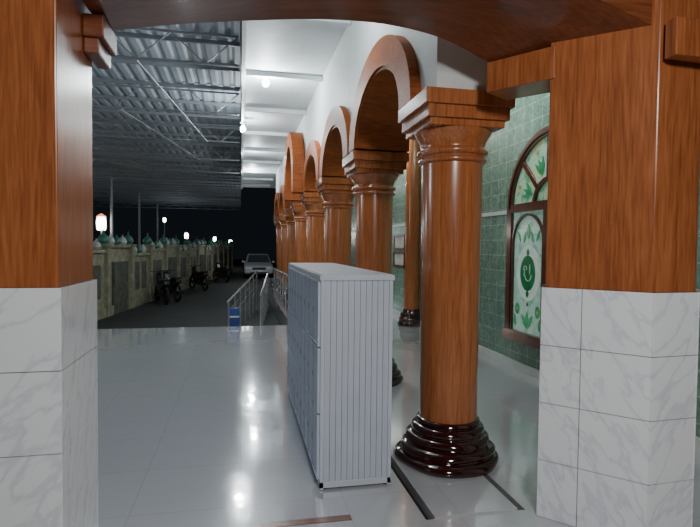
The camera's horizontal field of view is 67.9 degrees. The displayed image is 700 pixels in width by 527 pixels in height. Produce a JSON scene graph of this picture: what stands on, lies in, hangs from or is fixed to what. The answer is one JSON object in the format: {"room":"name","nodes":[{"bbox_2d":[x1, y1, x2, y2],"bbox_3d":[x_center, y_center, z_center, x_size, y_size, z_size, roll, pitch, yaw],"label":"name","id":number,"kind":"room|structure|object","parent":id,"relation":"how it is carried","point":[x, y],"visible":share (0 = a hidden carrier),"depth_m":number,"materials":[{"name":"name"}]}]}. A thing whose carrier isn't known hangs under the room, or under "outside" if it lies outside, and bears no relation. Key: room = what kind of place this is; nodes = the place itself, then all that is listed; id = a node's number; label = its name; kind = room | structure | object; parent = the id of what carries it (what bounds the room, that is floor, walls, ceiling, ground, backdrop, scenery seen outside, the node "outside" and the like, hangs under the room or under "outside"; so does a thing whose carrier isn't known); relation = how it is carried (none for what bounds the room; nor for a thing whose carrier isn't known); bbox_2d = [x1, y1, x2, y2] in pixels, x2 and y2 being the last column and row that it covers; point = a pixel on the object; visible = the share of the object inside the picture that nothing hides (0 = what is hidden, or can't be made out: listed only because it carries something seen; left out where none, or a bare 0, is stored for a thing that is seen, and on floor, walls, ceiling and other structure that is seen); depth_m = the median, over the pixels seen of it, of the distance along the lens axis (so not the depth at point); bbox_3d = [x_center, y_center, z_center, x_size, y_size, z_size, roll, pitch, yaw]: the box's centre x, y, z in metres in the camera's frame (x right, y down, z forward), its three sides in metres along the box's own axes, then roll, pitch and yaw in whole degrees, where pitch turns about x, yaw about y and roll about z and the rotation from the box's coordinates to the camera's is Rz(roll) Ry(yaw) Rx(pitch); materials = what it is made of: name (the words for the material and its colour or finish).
{"room":"mosque","nodes":[
{"label":"mosque","id":0,"kind":"room"},
{"bbox_2d":[91,13,240,205],"bbox_3d":[-9.521,-3.847,21.075,9.980,0.030,38.600,0,2,-12],"label":"canopy roof","id":1,"kind":"structure","parent":0,"point":[162,49],"depth_m":11.10,"materials":[{"name":"grey metal"}]},
{"bbox_2d":[93,200,235,209],"bbox_3d":[-12.755,-4.083,36.440,9.963,0.431,0.036,0,2,-12],"label":"roof truss","id":2,"kind":"object","parent":1,"relation":"attached to","point":[93,200],"visible":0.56,"depth_m":36.44,"materials":[{"name":"metal"}]},
{"bbox_2d":[92,83,238,115],"bbox_3d":[-7.020,-3.100,9.051,9.963,0.431,0.036,0,2,-12],"label":"roof truss","id":3,"kind":"object","parent":1,"relation":"attached to","point":[137,87],"visible":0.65,"depth_m":9.78,"materials":[{"name":"metal"}]},
{"bbox_2d":[136,59,207,141],"bbox_3d":[-3.181,-2.862,9.863,0.026,0.022,5.632,0,2,-6],"label":"brace","id":4,"kind":"object","parent":3,"relation":"attached to","point":[138,62],"visible":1,"depth_m":8.70,"materials":[{"name":"paint"}]},
{"bbox_2d":[93,197,237,206],"bbox_3d":[-12.181,-3.985,33.701,9.963,0.431,0.036,0,2,-12],"label":"roof truss","id":5,"kind":"object","parent":1,"relation":"attached to","point":[93,197],"visible":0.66,"depth_m":33.82,"materials":[{"name":"metal"}]},
{"bbox_2d":[92,117,239,142],"bbox_3d":[-7.593,-3.199,11.790,9.963,0.431,0.036,0,2,-12],"label":"roof truss","id":6,"kind":"object","parent":1,"relation":"attached to","point":[163,122],"visible":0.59,"depth_m":12.44,"materials":[{"name":"metal"}]},
{"bbox_2d":[120,108,199,159],"bbox_3d":[-4.341,-2.963,12.479,0.026,0.022,5.689,1,2,-2],"label":"brace","id":7,"kind":"object","parent":6,"relation":"attached to","point":[120,108],"visible":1,"depth_m":11.47,"materials":[{"name":"paint"}]},
{"bbox_2d":[92,77,239,91],"bbox_3d":[-6.997,-3.363,8.995,9.970,0.060,0.040,0,2,-12],"label":"purlin","id":8,"kind":"object","parent":1,"relation":"attached to","point":[93,79],"visible":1,"depth_m":9.72,"materials":[{"name":"paint"}]},
{"bbox_2d":[92,94,239,106],"bbox_3d":[-7.233,-3.404,10.120,9.970,0.060,0.040,0,2,-12],"label":"purlin","id":9,"kind":"object","parent":1,"relation":"attached to","point":[93,95],"visible":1,"depth_m":10.80,"materials":[{"name":"paint"}]},
{"bbox_2d":[92,139,239,160],"bbox_3d":[-8.167,-3.297,14.529,9.963,0.431,0.036,0,2,-12],"label":"roof truss","id":10,"kind":"object","parent":1,"relation":"attached to","point":[111,141],"visible":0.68,"depth_m":15.09,"materials":[{"name":"metal"}]},
{"bbox_2d":[92,108,239,119],"bbox_3d":[-7.468,-3.444,11.245,9.970,0.060,0.040,0,2,-12],"label":"purlin","id":11,"kind":"object","parent":1,"relation":"attached to","point":[93,109],"visible":0.56,"depth_m":11.90,"materials":[{"name":"paint"}]},
{"bbox_2d":[92,119,239,129],"bbox_3d":[-7.704,-3.484,12.370,9.970,0.060,0.040,0,2,-12],"label":"purlin","id":12,"kind":"object","parent":1,"relation":"attached to","point":[93,120],"visible":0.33,"depth_m":13.00,"materials":[{"name":"paint"}]},
{"bbox_2d":[92,129,239,138],"bbox_3d":[-7.939,-3.525,13.495,9.970,0.060,0.040,0,2,-12],"label":"purlin","id":13,"kind":"object","parent":1,"relation":"attached to","point":[97,130],"visible":0.56,"depth_m":14.09,"materials":[{"name":"paint"}]},
{"bbox_2d":[92,137,239,145],"bbox_3d":[-8.175,-3.565,14.620,9.970,0.060,0.040,0,2,-12],"label":"purlin","id":14,"kind":"object","parent":1,"relation":"attached to","point":[95,138],"visible":0.56,"depth_m":15.17,"materials":[{"name":"paint"}]},
{"bbox_2d":[92,144,239,152],"bbox_3d":[-8.410,-3.606,15.745,9.970,0.060,0.040,0,2,-12],"label":"purlin","id":15,"kind":"object","parent":1,"relation":"attached to","point":[93,145],"visible":0.56,"depth_m":16.27,"materials":[{"name":"paint"}]},
{"bbox_2d":[93,175,239,189],"bbox_3d":[-9.887,-3.592,22.745,9.963,0.431,0.036,0,2,-12],"label":"roof truss","id":16,"kind":"object","parent":1,"relation":"attached to","point":[93,175],"visible":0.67,"depth_m":23.11,"materials":[{"name":"metal"}]},
{"bbox_2d":[92,150,240,158],"bbox_3d":[-8.646,-3.646,16.869,9.970,0.060,0.040,0,2,-12],"label":"purlin","id":17,"kind":"object","parent":1,"relation":"attached to","point":[114,152],"visible":0.56,"depth_m":17.37,"materials":[{"name":"paint"}]},
{"bbox_2d":[92,156,240,163],"bbox_3d":[-8.881,-3.686,17.994,9.970,0.060,0.040,0,2,-12],"label":"purlin","id":18,"kind":"object","parent":1,"relation":"attached to","point":[92,156],"visible":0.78,"depth_m":18.47,"materials":[{"name":"paint"}]},
{"bbox_2d":[92,161,240,168],"bbox_3d":[-9.117,-3.727,19.119,9.970,0.060,0.040,0,2,-12],"label":"purlin","id":19,"kind":"object","parent":1,"relation":"attached to","point":[92,161],"visible":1,"depth_m":19.58,"materials":[{"name":"paint"}]},
{"bbox_2d":[93,188,239,199],"bbox_3d":[-11.034,-3.788,28.223,9.963,0.431,0.036,0,2,-12],"label":"roof truss","id":20,"kind":"object","parent":1,"relation":"attached to","point":[94,188],"visible":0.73,"depth_m":28.42,"materials":[{"name":"metal"}]},
{"bbox_2d":[92,165,240,172],"bbox_3d":[-9.352,-3.767,20.244,9.970,0.060,0.040,0,2,-12],"label":"purlin","id":21,"kind":"object","parent":1,"relation":"attached to","point":[92,165],"visible":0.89,"depth_m":20.64,"materials":[{"name":"paint"}]},
{"bbox_2d":[93,169,240,175],"bbox_3d":[-9.588,-3.807,21.369,9.970,0.060,0.040,0,2,-12],"label":"purlin","id":22,"kind":"object","parent":1,"relation":"attached to","point":[93,169],"visible":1,"depth_m":21.77,"materials":[{"name":"paint"}]},
{"bbox_2d":[93,179,240,184],"bbox_3d":[-10.295,-3.929,24.744,9.970,0.060,0.040,0,2,-12],"label":"purlin","id":23,"kind":"object","parent":1,"relation":"attached to","point":[93,179],"visible":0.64,"depth_m":25.02,"materials":[{"name":"paint"}]},
{"bbox_2d":[93,186,240,191],"bbox_3d":[-11.001,-4.050,28.118,9.970,0.060,0.040,0,2,-12],"label":"purlin","id":24,"kind":"object","parent":1,"relation":"attached to","point":[93,186],"visible":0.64,"depth_m":28.29,"materials":[{"name":"paint"}]},
{"bbox_2d":[93,194,240,198],"bbox_3d":[-11.944,-4.211,32.618,9.970,0.060,0.040,0,2,-12],"label":"purlin","id":25,"kind":"object","parent":1,"relation":"attached to","point":[93,194],"visible":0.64,"depth_m":32.72,"materials":[{"name":"paint"}]},
{"bbox_2d":[93,189,240,193],"bbox_3d":[-11.237,-4.090,29.243,9.970,0.060,0.040,0,2,-12],"label":"purlin","id":26,"kind":"object","parent":1,"relation":"attached to","point":[93,189],"visible":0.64,"depth_m":29.39,"materials":[{"name":"paint"}]},
{"bbox_2d":[93,198,240,202],"bbox_3d":[-12.650,-4.332,35.993,9.970,0.060,0.040,0,2,-12],"label":"purlin","id":27,"kind":"object","parent":1,"relation":"attached to","point":[93,198],"visible":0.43,"depth_m":35.96,"materials":[{"name":"paint"}]},
{"bbox_2d":[93,192,240,197],"bbox_3d":[-11.708,-4.171,31.493,9.970,0.060,0.040,0,2,-12],"label":"purlin","id":28,"kind":"object","parent":1,"relation":"attached to","point":[93,192],"visible":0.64,"depth_m":31.57,"materials":[{"name":"paint"}]},
{"bbox_2d":[93,190,240,195],"bbox_3d":[-11.473,-4.130,30.368,9.970,0.060,0.040,0,2,-12],"label":"purlin","id":29,"kind":"object","parent":1,"relation":"attached to","point":[93,190],"visible":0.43,"depth_m":30.45,"materials":[{"name":"paint"}]},
{"bbox_2d":[94,197,240,201],"bbox_3d":[-12.415,-4.292,34.868,9.970,0.060,0.040,0,2,-12],"label":"purlin","id":30,"kind":"object","parent":1,"relation":"attached to","point":[94,197],"visible":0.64,"depth_m":34.88,"materials":[{"name":"paint"}]},
{"bbox_2d":[94,196,240,200],"bbox_3d":[-12.179,-4.252,33.743,9.970,0.060,0.040,0,2,-12],"label":"purlin","id":31,"kind":"object","parent":1,"relation":"attached to","point":[94,196],"visible":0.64,"depth_m":33.77,"materials":[{"name":"paint"}]},
{"bbox_2d":[98,201,240,205],"bbox_3d":[-13.121,-4.413,38.242,9.970,0.060,0.040,0,2,-12],"label":"purlin","id":32,"kind":"object","parent":1,"relation":"attached to","point":[98,201],"visible":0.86,"depth_m":38.26,"materials":[{"name":"paint"}]},
{"bbox_2d":[99,182,240,187],"bbox_3d":[-10.530,-3.969,25.869,9.970,0.060,0.040,0,2,-12],"label":"purlin","id":33,"kind":"object","parent":1,"relation":"attached to","point":[99,182],"visible":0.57,"depth_m":26.18,"materials":[{"name":"paint"}]},
{"bbox_2d":[111,27,237,66],"bbox_3d":[-6.446,-3.002,6.312,9.963,0.431,0.036,0,2,-12],"label":"roof truss","id":34,"kind":"object","parent":1,"relation":"attached to","point":[141,28],"visible":0.6,"depth_m":7.16,"materials":[{"name":"metal"}]},
{"bbox_2d":[111,58,239,71],"bbox_3d":[-6.761,-3.323,7.870,9.970,0.060,0.040,0,2,-12],"label":"purlin","id":35,"kind":"object","parent":1,"relation":"attached to","point":[113,60],"visible":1,"depth_m":8.66,"materials":[{"name":"paint"}]},
{"bbox_2d":[113,31,239,46],"bbox_3d":[-6.526,-3.283,6.745,9.970,0.060,0.040,0,2,-12],"label":"purlin","id":36,"kind":"object","parent":1,"relation":"attached to","point":[118,34],"visible":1,"depth_m":7.56,"materials":[{"name":"paint"}]},
{"bbox_2d":[243,19,346,187],"bbox_3d":[-1.031,-3.132,13.626,3.550,0.120,20.700,0,2,-12],"label":"ceiling","id":37,"kind":"structure","parent":0,"point":[284,46],"depth_m":7.87,"materials":[{"name":"white paint"}]},
{"bbox_2d":[241,21,245,188],"bbox_3d":[-2.745,-3.028,13.271,0.050,0.100,20.700,0,2,-12],"label":"beam","id":38,"kind":"structure","parent":37,"relation":"attached to","point":[243,22],"depth_m":7.99,"materials":[{"name":"white paint"}]},
{"bbox_2d":[240,122,245,131],"bbox_3d":[-2.188,-2.788,10.636,0.120,0.190,0.120,0,2,-12],"label":"ceiling lamp","id":39,"kind":"object","parent":38,"relation":"hanging from","point":[242,128],"visible":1,"depth_m":10.61,"materials":[{"name":"white paint"}]},
{"bbox_2d":[243,184,269,186],"bbox_3d":[-3.999,-3.353,22.249,1.155,0.080,0.080,0,2,-12],"label":"ceiling beam","id":40,"kind":"structure","parent":37,"relation":"attached to","point":[267,185],"depth_m":22.21,"materials":[{"name":"white paint"}]},
{"bbox_2d":[243,177,272,180],"bbox_3d":[-3.569,-3.280,20.195,1.155,0.080,0.080,0,2,-12],"label":"ceiling beam","id":41,"kind":"structure","parent":37,"relation":"attached to","point":[244,178],"depth_m":20.16,"materials":[{"name":"white paint"}]},
{"bbox_2d":[243,170,276,172],"bbox_3d":[-3.139,-3.206,18.141,1.155,0.080,0.080,0,2,-12],"label":"ceiling beam","id":42,"kind":"structure","parent":37,"relation":"attached to","point":[250,171],"depth_m":18.10,"materials":[{"name":"white paint"}]},
{"bbox_2d":[243,160,280,163],"bbox_3d":[-2.708,-3.132,16.087,1.155,0.080,0.080,0,2,-12],"label":"ceiling beam","id":43,"kind":"structure","parent":37,"relation":"attached to","point":[244,161],"depth_m":16.06,"materials":[{"name":"white paint"}]},
{"bbox_2d":[244,147,284,152],"bbox_3d":[-2.278,-3.058,14.032,1.155,0.080,0.080,0,2,-12],"label":"ceiling beam","id":44,"kind":"structure","parent":37,"relation":"attached to","point":[245,149],"depth_m":14.00,"materials":[{"name":"white paint"}]},
{"bbox_2d":[262,78,268,86],"bbox_3d":[-1.280,-2.787,7.913,0.120,0.190,0.120,0,2,-12],"label":"ceiling lamp","id":45,"kind":"object","parent":37,"relation":"hanging from","point":[265,82],"visible":0.68,"depth_m":7.88,"materials":[{"name":"white glass"}]},
{"bbox_2d":[244,131,287,136],"bbox_3d":[-1.848,-2.985,11.978,1.155,0.080,0.080,0,2,-12],"label":"ceiling beam","id":46,"kind":"structure","parent":37,"relation":"attached to","point":[261,133],"depth_m":11.93,"materials":[{"name":"white paint"}]},
{"bbox_2d":[245,107,305,114],"bbox_3d":[-1.418,-2.911,9.924,1.155,0.080,0.080,0,2,-12],"label":"ceiling beam","id":47,"kind":"structure","parent":37,"relation":"attached to","point":[247,109],"depth_m":9.89,"materials":[{"name":"white paint"}]},
{"bbox_2d":[246,70,322,81],"bbox_3d":[-0.988,-2.837,7.870,1.155,0.080,0.080,0,2,-12],"label":"ceiling beam","id":48,"kind":"structure","parent":37,"relation":"attached to","point":[249,73],"depth_m":7.83,"materials":[{"name":"white paint"}]},
{"bbox_2d":[283,19,350,25],"bbox_3d":[-0.558,-2.763,5.816,1.155,0.080,0.080,0,2,-12],"label":"ceiling beam","id":49,"kind":"structure","parent":37,"relation":"attached to","point":[324,21],"depth_m":5.86,"materials":[{"name":"white paint"}]},
{"bbox_2d":[276,21,487,201],"bbox_3d":[-0.837,-2.187,11.053,0.440,1.590,15.760,0,2,-12],"label":"wall","id":50,"kind":"structure","parent":0,"point":[441,62],"depth_m":5.28,"materials":[{"name":"white paint"}]},
{"bbox_2d":[274,192,278,216],"bbox_3d":[-2.181,-2.001,17.464,0.600,0.755,2.100,0,2,-12],"label":"wooden arch","id":51,"kind":"object","parent":50,"relation":"attached to","point":[276,204],"visible":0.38,"depth_m":17.81,"materials":[{"name":"brown wood"}]},
{"bbox_2d":[278,185,283,212],"bbox_3d":[-1.734,-1.924,15.332,0.600,0.755,2.100,0,2,-12],"label":"wooden arch","id":52,"kind":"object","parent":50,"relation":"attached to","point":[281,193],"visible":0.34,"depth_m":15.78,"materials":[{"name":"brown wood"}]},
{"bbox_2d":[284,201,294,207],"bbox_3d":[-1.288,-1.848,13.200,0.600,0.755,2.100,0,2,-12],"label":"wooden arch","id":53,"kind":"object","parent":50,"relation":"attached to","point":[286,203],"visible":0.05,"depth_m":13.90,"materials":[{"name":"brown wood"}]},
{"bbox_2d":[284,132,304,200],"bbox_3d":[-0.838,-2.072,11.057,0.960,1.340,2.140,0,2,-12],"label":"wooden arch","id":54,"kind":"object","parent":50,"relation":"attached to","point":[295,148],"visible":0.45,"depth_m":10.20,"materials":[{"name":"brown wood"}]},
{"bbox_2d":[302,140,320,191],"bbox_3d":[-0.395,-1.695,8.935,0.600,0.755,2.100,0,2,-12],"label":"wooden arch","id":55,"kind":"object","parent":50,"relation":"attached to","point":[312,158],"visible":0.41,"depth_m":9.30,"materials":[{"name":"brown wood"}]},
{"bbox_2d":[319,106,350,177],"bbox_3d":[0.052,-1.618,6.802,0.600,0.755,2.100,0,2,-12],"label":"wooden arch","id":56,"kind":"object","parent":50,"relation":"attached to","point":[335,141],"visible":0.37,"depth_m":7.15,"materials":[{"name":"brown wood"}]},
{"bbox_2d":[349,34,420,152],"bbox_3d":[0.498,-1.542,4.670,0.600,0.755,2.100,0,2,-12],"label":"wooden arch","id":57,"kind":"object","parent":50,"relation":"attached to","point":[389,79],"visible":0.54,"depth_m":4.98,"materials":[{"name":"brown wood"}]},
{"bbox_2d":[97,278,699,526],"bbox_3d":[-5.440,1.228,12.169,12.350,0.412,22.050,0,2,-12],"label":"floor","id":58,"kind":"structure","parent":0,"point":[198,426],"depth_m":3.92,"materials":[{"name":"tile"}]},
{"bbox_2d":[0,0,98,526],"bbox_3d":[-1.307,-0.266,2.268,0.242,3.348,0.532,0,2,-12],"label":"pillar","id":59,"kind":"structure","parent":58,"relation":"on","point":[49,353],"depth_m":2.04,"materials":[{"name":"wood"}]},
{"bbox_2d":[83,13,116,68],"bbox_3d":[-1.191,-1.052,2.483,0.090,0.170,0.260,0,2,-12],"label":"block","id":60,"kind":"object","parent":59,"relation":"attached to","point":[100,41],"visible":1,"depth_m":2.38,"materials":[{"name":"brown wood"}]},
{"bbox_2d":[271,217,280,287],"bbox_3d":[-2.431,-0.398,18.583,0.730,2.493,0.732,0,2,-12],"label":"column","id":61,"kind":"structure","parent":58,"relation":"on","point":[277,222],"depth_m":18.40,"materials":[{"name":"brown wood"}]},
{"bbox_2d":[273,268,287,312],"bbox_3d":[-1.668,0.605,12.656,0.048,0.904,5.801,0,2,-12],"label":"handrail","id":62,"kind":"object","parent":58,"relation":"on","point":[276,278],"visible":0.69,"depth_m":13.05,"materials":[{"name":"silver metal"}]},
{"bbox_2d":[277,213,286,293],"bbox_3d":[-1.984,-0.321,16.451,0.730,2.493,0.732,0,2,-12],"label":"column","id":63,"kind":"structure","parent":58,"relation":"on","point":[281,217],"depth_m":16.26,"materials":[{"name":"brown wood"}]},
{"bbox_2d":[281,208,294,300],"bbox_3d":[-1.538,-0.245,14.318,0.730,2.493,0.732,0,2,-12],"label":"column","id":64,"kind":"structure","parent":58,"relation":"on","point":[289,216],"depth_m":14.12,"materials":[{"name":"brown wood"}]},
{"bbox_2d":[287,202,306,308],"bbox_3d":[-1.091,-0.168,12.186,0.730,2.493,0.732,0,2,-12],"label":"column","id":65,"kind":"structure","parent":58,"relation":"on","point":[297,208],"depth_m":11.98,"materials":[{"name":"brown wood"}]},
{"bbox_2d":[259,514,351,526],"bbox_3d":[-0.239,1.402,2.824,0.500,0.003,0.055,0,2,-12],"label":"threshold","id":66,"kind":"object","parent":58,"relation":"on","point":[339,517],"visible":1,"depth_m":2.82,"materials":[{"name":"brown wood"}]},
{"bbox_2d":[300,192,323,262],"bbox_3d":[-0.645,-0.092,10.053,0.730,2.493,0.732,0,2,-12],"label":"column","id":67,"kind":"structure","parent":58,"relation":"on","point":[312,202],"depth_m":9.85,"materials":[{"name":"brown wood"}]},
{"bbox_2d":[316,177,354,265],"bbox_3d":[-0.198,-0.015,7.921,0.730,2.493,0.732,0,2,-12],"label":"column","id":68,"kind":"structure","parent":58,"relation":"on","point":[336,193],"depth_m":7.71,"materials":[{"name":"brown wood"}]},
{"bbox_2d":[287,263,394,489],"bbox_3d":[-0.184,0.692,4.250,0.478,1.326,2.156,0,2,-12],"label":"cabinet","id":69,"kind":"object","parent":58,"relation":"on","point":[340,326],"visible":1,"depth_m":3.22,"materials":[{"name":"metal"}]},
{"bbox_2d":[342,150,408,386],"bbox_3d":[0.248,0.061,5.789,0.730,2.493,0.732,0,2,-12],"label":"column","id":70,"kind":"structure","parent":58,"relation":"on","point":[374,174],"depth_m":5.58,"materials":[{"name":"brown wood"}]},
{"bbox_2d":[397,140,420,326],"bbox_3d":[1.140,-0.865,9.838,0.430,4.090,0.430,0,2,-12],"label":"column","id":71,"kind":"structure","parent":58,"relation":"on","point":[410,316],"depth_m":9.75,"materials":[{"name":"brown wood"}]},
{"bbox_2d":[391,465,428,519],"bbox_3d":[0.298,1.610,3.550,0.050,0.350,1.390,0,2,-12],"label":"gutter","id":72,"kind":"object","parent":58,"relation":"on","point":[393,469],"depth_m":3.25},
{"bbox_2d":[393,86,514,478],"bbox_3d":[0.695,0.126,3.656,0.730,2.493,0.732,0,2,-12],"label":"column","id":73,"kind":"structure","parent":58,"relation":"on","point":[452,128],"depth_m":3.47,"materials":[{"name":"brown wood"}]},
{"bbox_2d":[536,0,699,526],"bbox_3d":[1.477,-0.258,2.875,0.786,3.348,0.504,2,2,35],"label":"pillar","id":74,"kind":"structure","parent":58,"relation":"on","point":[620,299],"depth_m":2.66,"materials":[{"name":"tile"}]},
{"bbox_2d":[82,0,651,61],"bbox_3d":[0.126,-1.534,2.568,2.670,0.805,0.720,0,2,-12],"label":"arch","id":75,"kind":"object","parent":74,"relation":"attached to","point":[491,30],"visible":0.99,"depth_m":2.67,"materials":[{"name":"brown wood"}]},
{"bbox_2d":[486,46,555,99],"bbox_3d":[1.045,-1.100,3.042,0.405,0.175,0.260,2,3,43],"label":"block","id":76,"kind":"object","parent":74,"relation":"attached to","point":[530,73],"visible":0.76,"depth_m":2.96,"materials":[{"name":"brown wood"}]},
{"bbox_2d":[665,16,699,62],"bbox_3d":[1.685,-1.078,2.522,0.315,0.180,0.080,0,2,-12],"label":"block","id":77,"kind":"object","parent":74,"relation":"attached to","point":[682,34],"visible":1,"depth_m":2.47,"materials":[{"name":"brown wood"}]},
{"bbox_2d":[351,93,699,437],"bbox_3d":[0.656,-0.805,13.705,0.200,4.500,21.400,0,2,-12],"label":"wall","id":78,"kind":"structure","parent":0,"point":[530,114],"depth_m":6.93,"materials":[{"name":"green tile"}]},
{"bbox_2d":[393,235,404,249],"bbox_3d":[1.063,-0.456,11.196,0.029,0.320,0.800,0,2,-12],"label":"frame","id":79,"kind":"object","parent":78,"relation":"attached to","point":[398,240],"visible":0.86,"depth_m":11.20,"materials":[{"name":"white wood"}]},
{"bbox_2d":[393,252,404,267],"bbox_3d":[1.059,-0.086,11.209,0.029,0.320,0.800,0,2,-12],"label":"frame","id":80,"kind":"object","parent":78,"relation":"attached to","point":[398,257],"visible":0.9,"depth_m":11.18,"materials":[{"name":"brown wood"}]},
{"bbox_2d":[352,210,506,231],"bbox_3d":[0.190,-0.973,15.416,0.011,0.050,17.850,0,2,-12],"label":"trim","id":81,"kind":"structure","parent":78,"relation":"attached to","point":[505,211],"depth_m":7.11,"materials":[{"name":"white paint"}]},
{"bbox_2d":[502,125,548,348],"bbox_3d":[2.176,-0.275,5.731,0.089,2.470,1.760,0,2,-12],"label":"window","id":82,"kind":"structure","parent":78,"relation":"in","point":[528,188],"depth_m":6.13,"materials":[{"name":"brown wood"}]},
{"bbox_2d":[393,309,699,451],"bbox_3d":[0.527,0.993,13.743,0.025,0.100,21.400,0,2,-12],"label":"baseboard","id":83,"kind":"structure","parent":78,"relation":"attached to","point":[517,365],"depth_m":6.50,"materials":[{"name":"grey tile"}]},
{"bbox_3d":[-8.643,-0.976,17.375,0.220,4.400,0.220,0,2,-12],"label":"post","id":84,"kind":"object","parent":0,"visible":0},
{"bbox_2d":[92,155,239,173],"bbox_3d":[-8.740,-3.395,17.267,9.963,0.431,0.036,0,2,-12],"label":"roof truss","id":85,"kind":"object","parent":84,"relation":"on","point":[92,155],"visible":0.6,"depth_m":17.77,"materials":[{"name":"metal"}]},
{"label":"outside","id":86,"kind":"structure","parent":0,"visible":0},
{"bbox_2d":[97,259,279,328],"bbox_3d":[-13.082,0.532,38.050,50.000,0.100,60.240,0,2,-12],"label":"ground","id":87,"kind":"structure","parent":86,"point":[197,307],"depth_m":15.08,"materials":[{"name":"grey asphalt"}]},
{"bbox_2d":[96,214,105,234],"bbox_3d":[-9.456,-0.380,19.782,0.390,3.030,0.390,0,2,-12],"label":"street lamp","id":88,"kind":"object","parent":87,"relation":"on","point":[101,220],"visible":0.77,"depth_m":19.61,"materials":[{"name":"glass"}]},
{"bbox_2d":[110,178,112,236],"bbox_3d":[-9.217,-1.075,20.113,0.220,4.400,0.220,0,2,-12],"label":"post","id":89,"kind":"object","parent":87,"relation":"on","point":[111,179],"visible":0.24,"depth_m":20.04,"materials":[{"name":"metal"}]},
{"bbox_2d":[92,166,239,182],"bbox_3d":[-9.314,-3.493,20.006,9.963,0.431,0.036,0,2,-12],"label":"roof truss","id":90,"kind":"object","parent":89,"relation":"attached to","point":[92,166],"visible":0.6,"depth_m":20.44,"materials":[{"name":"metal"}]},
{"bbox_2d":[138,193,140,246],"bbox_3d":[-10.364,-1.271,25.591,0.220,4.400,0.220,0,2,-12],"label":"post","id":91,"kind":"object","parent":87,"relation":"on","point":[139,199],"visible":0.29,"depth_m":25.53,"materials":[{"name":"metal"}]},
{"bbox_2d":[93,182,239,195],"bbox_3d":[-10.461,-3.690,25.484,9.963,0.431,0.036,0,2,-12],"label":"roof truss","id":92,"kind":"object","parent":91,"relation":"attached to","point":[93,182],"visible":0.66,"depth_m":25.80,"materials":[{"name":"metal"}]},
{"bbox_2d":[156,202,157,242],"bbox_3d":[-11.511,-1.468,31.069,0.220,4.400,0.220,0,2,-12],"label":"post","id":93,"kind":"object","parent":87,"relation":"on","point":[156,202],"visible":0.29,"depth_m":30.99,"materials":[{"name":"metal"}]},
{"bbox_2d":[93,193,239,203],"bbox_3d":[-11.608,-3.887,30.962,9.963,0.431,0.036,0,2,-12],"label":"roof truss","id":94,"kind":"object","parent":93,"relation":"attached to","point":[97,193],"visible":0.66,"depth_m":31.15,"materials":[{"name":"metal"}]},
{"bbox_2d":[150,271,171,304],"bbox_3d":[-6.066,0.768,16.750,0.600,1.020,1.830,-1,2,-32],"label":"motorcycle","id":95,"kind":"object","parent":87,"relation":"on","point":[161,287],"visible":1,"depth_m":16.46,"materials":[{"name":"metal"}]},
{"bbox_2d":[93,229,233,320],"bbox_3d":[-7.122,-0.078,22.681,0.391,2.280,26.220,0,2,-5],"label":"wall","id":96,"kind":"structure","parent":87,"relation":"on","point":[121,269],"depth_m":16.17,"materials":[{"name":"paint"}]},
{"bbox_2d":[163,217,165,236],"bbox_3d":[-10.642,-0.944,29.839,0.182,3.454,0.182,0,2,-12],"label":"street lamp","id":97,"kind":"object","parent":87,"relation":"on","point":[164,218],"visible":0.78,"depth_m":29.76,"materials":[{"name":"paint"}]},
{"bbox_2d":[158,270,183,301],"bbox_3d":[-6.104,0.737,17.661,0.600,1.020,1.830,-1,3,-40],"label":"motorcycle","id":98,"kind":"object","parent":87,"relation":"on","point":[175,281],"visible":0.59,"depth_m":17.27,"materials":[{"name":"metal"}]},
{"bbox_2d":[189,265,209,290],"bbox_3d":[-6.356,0.595,21.795,0.600,1.020,1.830,-1,3,-40],"label":"motorcycle","id":99,"kind":"object","parent":87,"relation":"on","point":[198,277],"visible":1,"depth_m":21.60,"materials":[{"name":"metal"}]},
{"bbox_2d":[213,262,230,281],"bbox_3d":[-6.626,0.425,26.742,0.600,1.020,1.830,-1,3,-40],"label":"motorcycle","id":100,"kind":"object","parent":87,"relation":"on","point":[221,272],"visible":1,"depth_m":26.51,"materials":[{"name":"metal"}]},
{"bbox_2d":[230,308,238,325],"bbox_3d":[-2.202,1.194,9.907,0.180,0.700,0.240,0,2,-12],"label":"sign","id":101,"kind":"object","parent":87,"relation":"on","point":[234,312],"visible":0.42,"depth_m":9.87,"materials":[{"name":"blue paint"}]},
{"bbox_2d":[227,271,257,325],"bbox_3d":[-2.574,0.871,12.783,0.050,1.144,5.250,0,2,-4],"label":"handrail","id":102,"kind":"object","parent":87,"relation":"on","point":[249,279],"visible":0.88,"depth_m":12.77,"materials":[{"name":"silver metal"}]},
{"bbox_2d":[242,254,274,277],"bbox_3d":[-5.585,0.100,31.531,1.920,1.360,4.107,0,2,-12],"label":"car","id":103,"kind":"object","parent":87,"relation":"on","point":[261,263],"visible":0.97,"depth_m":30.09,"materials":[{"name":"silver metal"}]},
{"bbox_2d":[259,273,268,325],"bbox_3d":[-2.224,0.898,13.572,0.050,1.044,4.818,0,2,-7],"label":"handrail","id":104,"kind":"object","parent":87,"relation":"on","point":[263,295],"visible":0.97,"depth_m":13.11,"materials":[{"name":"silver metal"}]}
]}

